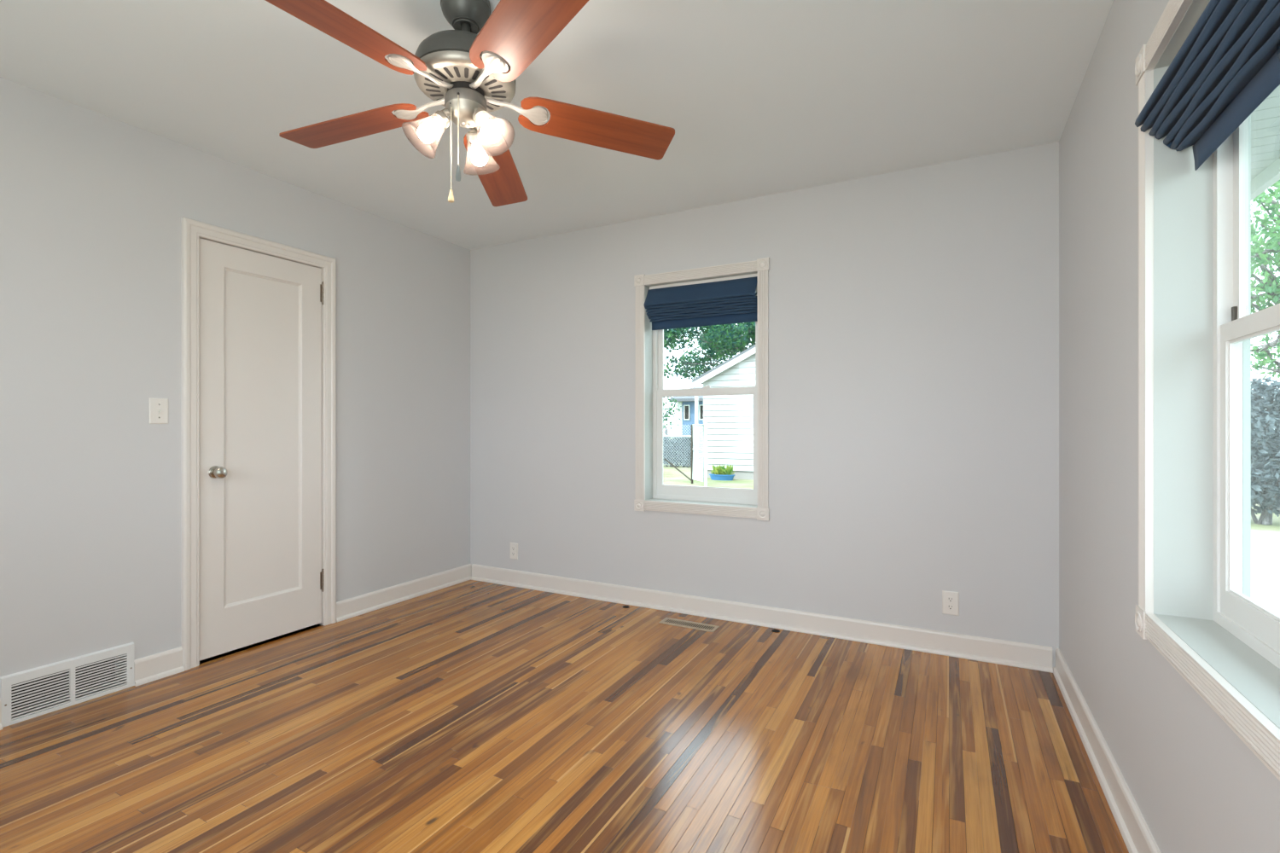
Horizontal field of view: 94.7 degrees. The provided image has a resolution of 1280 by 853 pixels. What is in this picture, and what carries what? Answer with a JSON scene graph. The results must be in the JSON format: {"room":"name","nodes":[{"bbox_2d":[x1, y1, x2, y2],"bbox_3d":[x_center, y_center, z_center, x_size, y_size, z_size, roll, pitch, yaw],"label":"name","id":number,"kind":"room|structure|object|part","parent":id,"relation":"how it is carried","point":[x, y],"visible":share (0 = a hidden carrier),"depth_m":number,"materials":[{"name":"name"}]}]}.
{"room":"empty bedroom","nodes":[
{"label":"empty bedroom","id":0,"kind":"room"},
{"bbox_2d":[0,76,470,718],"bbox_3d":[-2.257,-0.084,2.780,0.158,2.707,3.890,0,0,28],"label":"wall","id":1,"kind":"structure","parent":0,"point":[93,204],"depth_m":2.63,"materials":[{"name":"paint"}]},
{"bbox_2d":[0,698,2,730],"bbox_3d":[-2.754,1.095,1.629,0.028,0.111,1.390,0,0,28],"label":"baseboard","id":2,"kind":"structure","parent":1,"relation":"attached to","point":[1,724],"depth_m":2.24,"materials":[{"name":"paint"}]},
{"bbox_2d":[0,642,134,727],"bbox_3d":[-2.395,1.053,2.460,0.134,0.192,0.414,0,0,28],"label":"air vent","id":3,"kind":"object","parent":1,"relation":"in","point":[28,688],"visible":1,"depth_m":2.42,"materials":[{"name":"metal"}]},
{"bbox_2d":[149,397,168,424],"bbox_3d":[-2.199,-0.071,2.700,0.019,0.118,0.073,0,0,28],"label":"light switch","id":4,"kind":"object","parent":1,"relation":"attached to","point":[158,407],"visible":1,"depth_m":2.70,"materials":[{"name":"white plastic"}]},
{"bbox_2d":[134,646,184,686],"bbox_3d":[-2.196,1.095,2.695,0.028,0.111,0.186,0,0,28],"label":"baseboard","id":5,"kind":"structure","parent":1,"relation":"attached to","point":[162,665],"depth_m":2.69,"materials":[{"name":"paint"}]},
{"bbox_2d":[180,217,336,670],"bbox_3d":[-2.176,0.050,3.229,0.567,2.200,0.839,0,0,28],"label":"door","id":6,"kind":"structure","parent":1,"relation":"in","point":[258,315],"depth_m":3.09,"materials":[{"name":"paint"}]},
{"bbox_3d":[-2.069,0.226,2.897,0.069,0.062,0.062,0,0,28],"label":"knob","id":7,"kind":"part","parent":6,"relation":"part of","materials":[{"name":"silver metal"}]},
{"bbox_2d":[336,564,471,622],"bbox_3d":[-1.531,1.095,3.964,0.028,0.111,1.118,0,0,28],"label":"baseboard","id":8,"kind":"structure","parent":1,"relation":"attached to","point":[351,608],"depth_m":3.87,"materials":[{"name":"paint"}]},
{"bbox_2d":[0,0,1113,250],"bbox_3d":[-0.562,-1.387,1.892,3.668,0.100,3.890,0,0,28],"label":"ceiling","id":9,"kind":"structure","parent":0,"point":[759,98],"depth_m":2.34,"materials":[{"name":"paint"}]},
{"bbox_2d":[265,0,674,206],"bbox_3d":[-0.577,-1.012,1.835,1.324,0.649,1.314,0,0,28],"label":"ceiling fan","id":10,"kind":"object","parent":9,"relation":"hanging from","point":[473,75],"visible":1,"depth_m":1.80,"materials":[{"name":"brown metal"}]},
{"bbox_3d":[-0.791,-1.037,1.504,0.149,0.036,0.517,0,0,35],"label":"fan blade","id":11,"kind":"part","parent":10,"relation":"part of","materials":[{"name":"brown wood"}]},
{"bbox_3d":[-0.952,-1.005,1.976,0.517,0.051,0.149,0,0,17],"label":"fan blade","id":12,"kind":"part","parent":10,"relation":"part of","materials":[{"name":"brown wood"}]},
{"bbox_3d":[-0.648,-0.905,1.804,0.056,0.070,0.061,0,0,28],"label":"light bulb","id":13,"kind":"part","parent":10,"relation":"part of","materials":[{"name":"white glass"}]},
{"bbox_3d":[-0.664,-0.896,1.800,0.119,0.136,0.127,0,0,28],"label":"lamp shade","id":14,"kind":"part","parent":10,"relation":"part of","materials":[{"name":"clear glass"}]},
{"bbox_3d":[-0.578,-0.858,1.805,0.003,0.267,0.003,0,0,28],"label":"pull chain","id":15,"kind":"part","parent":10,"relation":"part of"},
{"bbox_3d":[-0.578,-0.707,1.805,0.019,0.037,0.019,0,0,28],"label":"pull knob","id":16,"kind":"part","parent":10,"relation":"part of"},
{"bbox_3d":[-0.550,-0.902,1.785,0.003,0.215,0.003,0,0,28],"label":"pull chain","id":17,"kind":"part","parent":10,"relation":"part of","materials":[{"name":"silver metal"}]},
{"bbox_2d":[413,50,515,112],"bbox_3d":[-0.546,-1.065,1.850,0.306,0.034,0.306,0,0,28],"label":"motor housing","id":18,"kind":"object","parent":10,"relation":"attached to","point":[452,68],"depth_m":1.78,"materials":[{"name":"grey metal"}]},
{"bbox_3d":[-0.542,-0.896,1.974,0.118,0.136,0.131,0,0,28],"label":"lamp shade","id":19,"kind":"part","parent":10,"relation":"part of","materials":[{"name":"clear glass"}]},
{"bbox_3d":[-0.457,-0.905,1.787,0.065,0.070,0.054,0,0,28],"label":"light bulb","id":20,"kind":"part","parent":10,"relation":"part of","materials":[{"name":"white glass"}]},
{"bbox_3d":[-0.449,-0.896,1.779,0.133,0.136,0.121,0,0,28],"label":"lamp shade","id":21,"kind":"part","parent":10,"relation":"part of","materials":[{"name":"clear glass"}]},
{"bbox_3d":[-0.552,-0.984,2.275,0.149,0.082,0.517,0,0,-1],"label":"fan blade","id":22,"kind":"part","parent":10,"relation":"part of","materials":[{"name":"brown wood"}]},
{"bbox_3d":[-0.292,-1.035,1.510,0.149,0.045,0.517,0,0,-37],"label":"fan blade","id":23,"kind":"part","parent":10,"relation":"part of","materials":[{"name":"brown wood"}]},
{"bbox_3d":[-0.144,-1.001,1.986,0.517,0.071,0.149,0,0,-19],"label":"fan blade","id":24,"kind":"part","parent":10,"relation":"part of","materials":[{"name":"brown wood"}]},
{"bbox_2d":[0,579,1128,852],"bbox_3d":[-0.865,1.200,1.961,4.268,0.100,4.048,0,0,28],"label":"floor","id":25,"kind":"structure","parent":0,"point":[470,716],"depth_m":2.10,"materials":[{"name":"brown wood"}]},
{"bbox_2d":[658,617,719,632],"bbox_3d":[0.284,1.148,3.415,0.337,0.004,0.102,0,0,28],"label":"floor vent","id":26,"kind":"object","parent":25,"relation":"in","point":[689,625],"visible":1,"depth_m":3.41,"materials":[{"name":"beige metal"}]},
{"bbox_2d":[470,141,1058,668],"bbox_3d":[0.377,-0.084,3.685,3.984,2.707,0.158,0,0,28],"label":"wall","id":27,"kind":"structure","parent":0,"point":[914,312],"depth_m":3.24,"materials":[{"name":"paint"}]},
{"bbox_2d":[509,542,517,559],"bbox_3d":[-0.914,0.902,4.268,0.074,0.118,0.007,0,0,28],"label":"wall outlet","id":28,"kind":"object","parent":27,"relation":"attached to","point":[513,547],"visible":1,"depth_m":4.27,"materials":[{"name":"white plastic"}]},
{"bbox_2d":[634,257,769,520],"bbox_3d":[0.394,-0.215,3.668,0.875,1.511,0.198,0,0,28],"label":"window","id":29,"kind":"structure","parent":27,"relation":"in","point":[651,494],"depth_m":3.71,"materials":[{"name":"paint"}]},
{"bbox_3d":[0.002,-0.215,3.782,0.061,1.372,0.018,0,0,28],"label":"casing","id":30,"kind":"part","parent":29,"relation":"part of","materials":[{"name":"paint"}]},
{"bbox_2d":[643,273,757,330],"bbox_3d":[0.373,-0.763,3.624,0.729,0.276,0.129,0,0,28],"label":"roman shade","id":31,"kind":"object","parent":29,"relation":"attached to","point":[731,299],"visible":0.98,"depth_m":3.61,"materials":[{"name":"blue fabric"}]},
{"bbox_3d":[0.356,-0.933,3.596,0.736,0.061,0.018,0,0,28],"label":"cross casing","id":32,"kind":"part","parent":29,"relation":"part of","materials":[{"name":"paint"}]},
{"bbox_3d":[0.356,0.503,3.596,0.736,0.061,0.018,0,0,28],"label":"cross casing","id":33,"kind":"part","parent":29,"relation":"part of","materials":[{"name":"paint"}]},
{"bbox_3d":[0.423,-0.215,3.723,0.740,1.376,0.045,0,0,28],"label":"frame","id":34,"kind":"part","parent":29,"relation":"part of","materials":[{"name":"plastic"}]},
{"bbox_3d":[0.420,0.103,3.718,0.690,0.690,0.022,0,0,28],"label":"sash","id":35,"kind":"part","parent":29,"relation":"part of","materials":[{"name":"plastic"}]},
{"bbox_3d":[0.429,-0.541,3.735,0.690,0.670,0.016,0,0,28],"label":"sash","id":36,"kind":"part","parent":29,"relation":"part of","materials":[{"name":"plastic"}]},
{"bbox_3d":[0.711,-0.215,3.410,0.061,1.372,0.018,0,0,28],"label":"casing","id":37,"kind":"part","parent":29,"relation":"part of","materials":[{"name":"paint"}]},
{"bbox_2d":[470,564,1053,673],"bbox_3d":[0.334,1.095,3.602,3.612,0.111,0.028,0,0,28],"label":"baseboard","id":38,"kind":"structure","parent":27,"relation":"attached to","point":[984,649],"depth_m":3.32,"materials":[{"name":"paint"}]},
{"bbox_2d":[942,590,959,616],"bbox_3d":[1.564,0.890,2.970,0.074,0.118,0.007,0,0,28],"label":"wall outlet","id":39,"kind":"object","parent":27,"relation":"attached to","point":[950,599],"visible":1,"depth_m":2.97,"materials":[{"name":"white plastic"}]},
{"bbox_2d":[946,604,954,610],"bbox_3d":[1.563,0.909,2.968,0.034,0.028,0.002,0,0,28],"label":"receptacle","id":40,"kind":"object","parent":39,"relation":"attached to","point":[949,607],"depth_m":2.97,"materials":[{"name":"white plastic"}]},
{"bbox_2d":[946,596,954,602],"bbox_3d":[1.563,0.871,2.968,0.034,0.028,0.002,0,0,28],"label":"receptacle","id":41,"kind":"object","parent":39,"relation":"attached to","point":[949,599],"depth_m":2.97,"materials":[{"name":"white plastic"}]},
{"bbox_2d":[1058,0,1279,852],"bbox_3d":[1.132,-0.084,1.004,0.158,2.707,3.890,0,0,28],"label":"wall","id":42,"kind":"structure","parent":0,"point":[1195,785],"depth_m":1.83,"materials":[{"name":"paint"}]},
{"bbox_2d":[1053,648,1161,852],"bbox_3d":[1.050,1.095,1.047,0.028,0.111,3.890,0,0,28],"label":"baseboard","id":43,"kind":"structure","parent":42,"relation":"attached to","point":[1137,838],"depth_m":1.87,"materials":[{"name":"paint"}]},
{"bbox_2d":[1134,0,1279,781],"bbox_3d":[1.082,-0.215,0.923,0.198,1.511,1.337,0,0,28],"label":"window","id":44,"kind":"structure","parent":42,"relation":"in","point":[1197,326],"depth_m":1.44,"materials":[{"name":"paint"}]},
{"bbox_3d":[1.303,-0.215,1.520,0.018,1.372,0.061,0,0,28],"label":"casing","id":45,"kind":"part","parent":44,"relation":"part of","materials":[{"name":"paint"}]},
{"bbox_3d":[1.010,-0.933,0.961,0.018,0.061,1.198,0,0,28],"label":"cross casing","id":46,"kind":"part","parent":44,"relation":"part of","materials":[{"name":"paint"}]},
{"bbox_2d":[1134,0,1279,170],"bbox_3d":[1.038,-0.759,0.944,0.129,0.283,1.187,0,0,28],"label":"roman shade","id":47,"kind":"object","parent":44,"relation":"attached to","point":[1228,64],"visible":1,"depth_m":1.19,"materials":[{"name":"blue fabric"}]},
{"bbox_3d":[1.010,0.503,0.961,0.018,0.061,1.198,0,0,28],"label":"cross casing","id":48,"kind":"part","parent":44,"relation":"part of","materials":[{"name":"paint"}]},
{"bbox_3d":[1.149,-0.541,0.888,0.016,0.670,1.152,0,0,28],"label":"sash","id":49,"kind":"part","parent":44,"relation":"part of","materials":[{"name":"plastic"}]},
{"bbox_3d":[1.164,-0.210,0.880,0.013,1.484,1.300,0,0,28],"label":"trim","id":50,"kind":"part","parent":44,"relation":"part of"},
{"bbox_3d":[1.137,-0.215,0.894,0.045,1.376,1.202,0,0,28],"label":"frame","id":51,"kind":"part","parent":44,"relation":"part of","materials":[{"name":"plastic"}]},
{"bbox_3d":[1.132,0.103,0.897,0.022,0.690,1.152,0,0,28],"label":"sash","id":52,"kind":"part","parent":44,"relation":"part of","materials":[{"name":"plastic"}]},
{"bbox_2d":[1250,84,1279,200],"bbox_3d":[1.644,-1.265,0.966,0.784,0.170,7.238,0,0,28],"label":"roof eave","id":53,"kind":"object","parent":42,"relation":"attached to","point":[1265,119],"visible":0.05,"depth_m":2.61},
{"label":"outside","id":54,"kind":"structure","parent":0,"visible":0},
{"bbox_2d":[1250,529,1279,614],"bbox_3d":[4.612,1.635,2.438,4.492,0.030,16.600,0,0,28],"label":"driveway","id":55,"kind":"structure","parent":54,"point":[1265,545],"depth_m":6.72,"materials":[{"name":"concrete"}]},
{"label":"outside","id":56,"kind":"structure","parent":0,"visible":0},
{"bbox_2d":[663,437,1279,531],"bbox_3d":[16.242,1.750,31.003,120.000,0.200,110.000,0,0,28],"label":"ground","id":57,"kind":"structure","parent":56,"point":[671,475],"depth_m":17.15,"materials":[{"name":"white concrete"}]},
{"bbox_2d":[663,424,692,483],"bbox_3d":[-0.335,0.798,18.044,4.285,1.704,0.355,0,0,26],"label":"fence","id":58,"kind":"object","parent":57,"relation":"on","point":[691,433],"visible":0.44,"depth_m":17.19,"materials":[{"name":"metal"}]},
{"bbox_3d":[-0.348,0.290,18.051,4.256,0.056,0.350,0,0,26],"label":"rail","id":59,"kind":"part","parent":58,"relation":"part of","materials":[{"name":"wood"}]},
{"bbox_3d":[1.501,0.800,17.000,0.070,1.700,0.067,0,0,28],"label":"post","id":60,"kind":"part","parent":58,"relation":"part of","materials":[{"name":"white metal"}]},
{"bbox_2d":[663,396,692,442],"bbox_3d":[1.155,-0.240,32.831,3.085,3.904,2.350,0,0,39],"label":"tree","id":61,"kind":"object","parent":57,"relation":"on","point":[671,409],"visible":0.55,"depth_m":32.57,"materials":[{"name":"green plant"}]},
{"bbox_2d":[663,434,703,467],"bbox_3d":[1.555,0.980,23.989,3.108,1.410,0.795,0,0,28],"label":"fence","id":62,"kind":"object","parent":57,"relation":"on","point":[669,442],"visible":0.34,"depth_m":23.82,"materials":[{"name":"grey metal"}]},
{"bbox_2d":[669,387,703,436],"bbox_3d":[7.345,-0.500,37.801,8.800,4.300,7.000,0,0,28],"label":"house","id":63,"kind":"structure","parent":57,"relation":"on","point":[686,416],"depth_m":36.64,"materials":[{"name":"blue"}]},
{"bbox_3d":[2.917,-0.875,36.720,0.300,0.850,0.015,0,0,28],"label":"pane","id":64,"kind":"part","parent":63,"relation":"part of","materials":[{"name":"black glass"}]},
{"bbox_3d":[3.839,-0.875,36.237,0.300,0.850,0.015,0,0,28],"label":"pane","id":65,"kind":"part","parent":63,"relation":"part of","materials":[{"name":"black glass"}]},
{"bbox_2d":[694,395,700,474],"bbox_3d":[1.973,0.225,20.500,0.200,2.850,0.200,0,0,28],"label":"porch post","id":66,"kind":"object","parent":57,"relation":"on","point":[696,398],"visible":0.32,"depth_m":20.46,"materials":[{"name":"white wood"}]},
{"bbox_2d":[692,419,707,487],"bbox_3d":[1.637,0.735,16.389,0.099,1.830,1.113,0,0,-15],"label":"gate","id":67,"kind":"object","parent":57,"relation":"on","point":[704,450],"visible":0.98,"depth_m":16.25,"materials":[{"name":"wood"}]},
{"bbox_3d":[1.628,0.731,16.484,0.044,1.583,0.925,0,0,-14],"label":"gate frame","id":68,"kind":"part","parent":67,"relation":"part of","materials":[{"name":"white wood"}]},
{"bbox_3d":[1.772,0.735,15.900,0.100,1.830,0.095,0,0,28],"label":"gate post","id":69,"kind":"part","parent":67,"relation":"part of","materials":[{"name":"white wood"}]},
{"bbox_2d":[663,321,755,380],"bbox_3d":[5.067,-2.195,27.362,9.336,8.038,9.690,0,0,28],"label":"tree","id":70,"kind":"object","parent":57,"relation":"on","point":[729,340],"visible":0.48,"depth_m":25.55,"materials":[{"name":"green plant"}]},
{"bbox_2d":[709,464,735,480],"bbox_3d":[2.531,1.401,18.199,0.819,0.498,0.483,0,0,12],"label":"planter","id":71,"kind":"object","parent":57,"relation":"on","point":[719,473],"visible":1,"depth_m":18.07,"materials":[{"name":"plastic"}]},
{"bbox_2d":[709,473,735,480],"bbox_3d":[2.529,1.562,18.200,0.840,0.175,0.440,0,0,28],"label":"tub","id":72,"kind":"object","parent":71,"relation":"in","point":[713,476],"depth_m":18.04,"materials":[{"name":"blue plastic"}]},
{"bbox_2d":[692,344,755,479],"bbox_3d":[6.489,-0.835,20.037,7.500,4.970,6.480,0,0,28],"label":"neighboring house","id":73,"kind":"structure","parent":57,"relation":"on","point":[730,418],"depth_m":18.54,"materials":[{"name":"white wood"}]},
{"bbox_2d":[1250,376,1279,525],"bbox_3d":[10.310,0.410,9.966,1.871,2.501,1.278,0,0,9],"label":"shrub","id":74,"kind":"object","parent":57,"relation":"on","point":[1265,417],"visible":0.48,"depth_m":9.72,"materials":[{"name":"green plant"}]},
{"bbox_3d":[10.476,0.835,10.040,0.667,1.651,1.113,0,0,28],"label":"stem","id":75,"kind":"part","parent":74,"relation":"part of","materials":[{"name":"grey plant"}]},
{"bbox_2d":[1250,180,1279,514],"bbox_3d":[12.391,-1.984,10.543,5.997,8.099,3.031,0,0,-42],"label":"tree","id":76,"kind":"object","parent":57,"relation":"on","point":[1270,284],"visible":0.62,"depth_m":9.96,"materials":[{"name":"green plant"}]}
]}

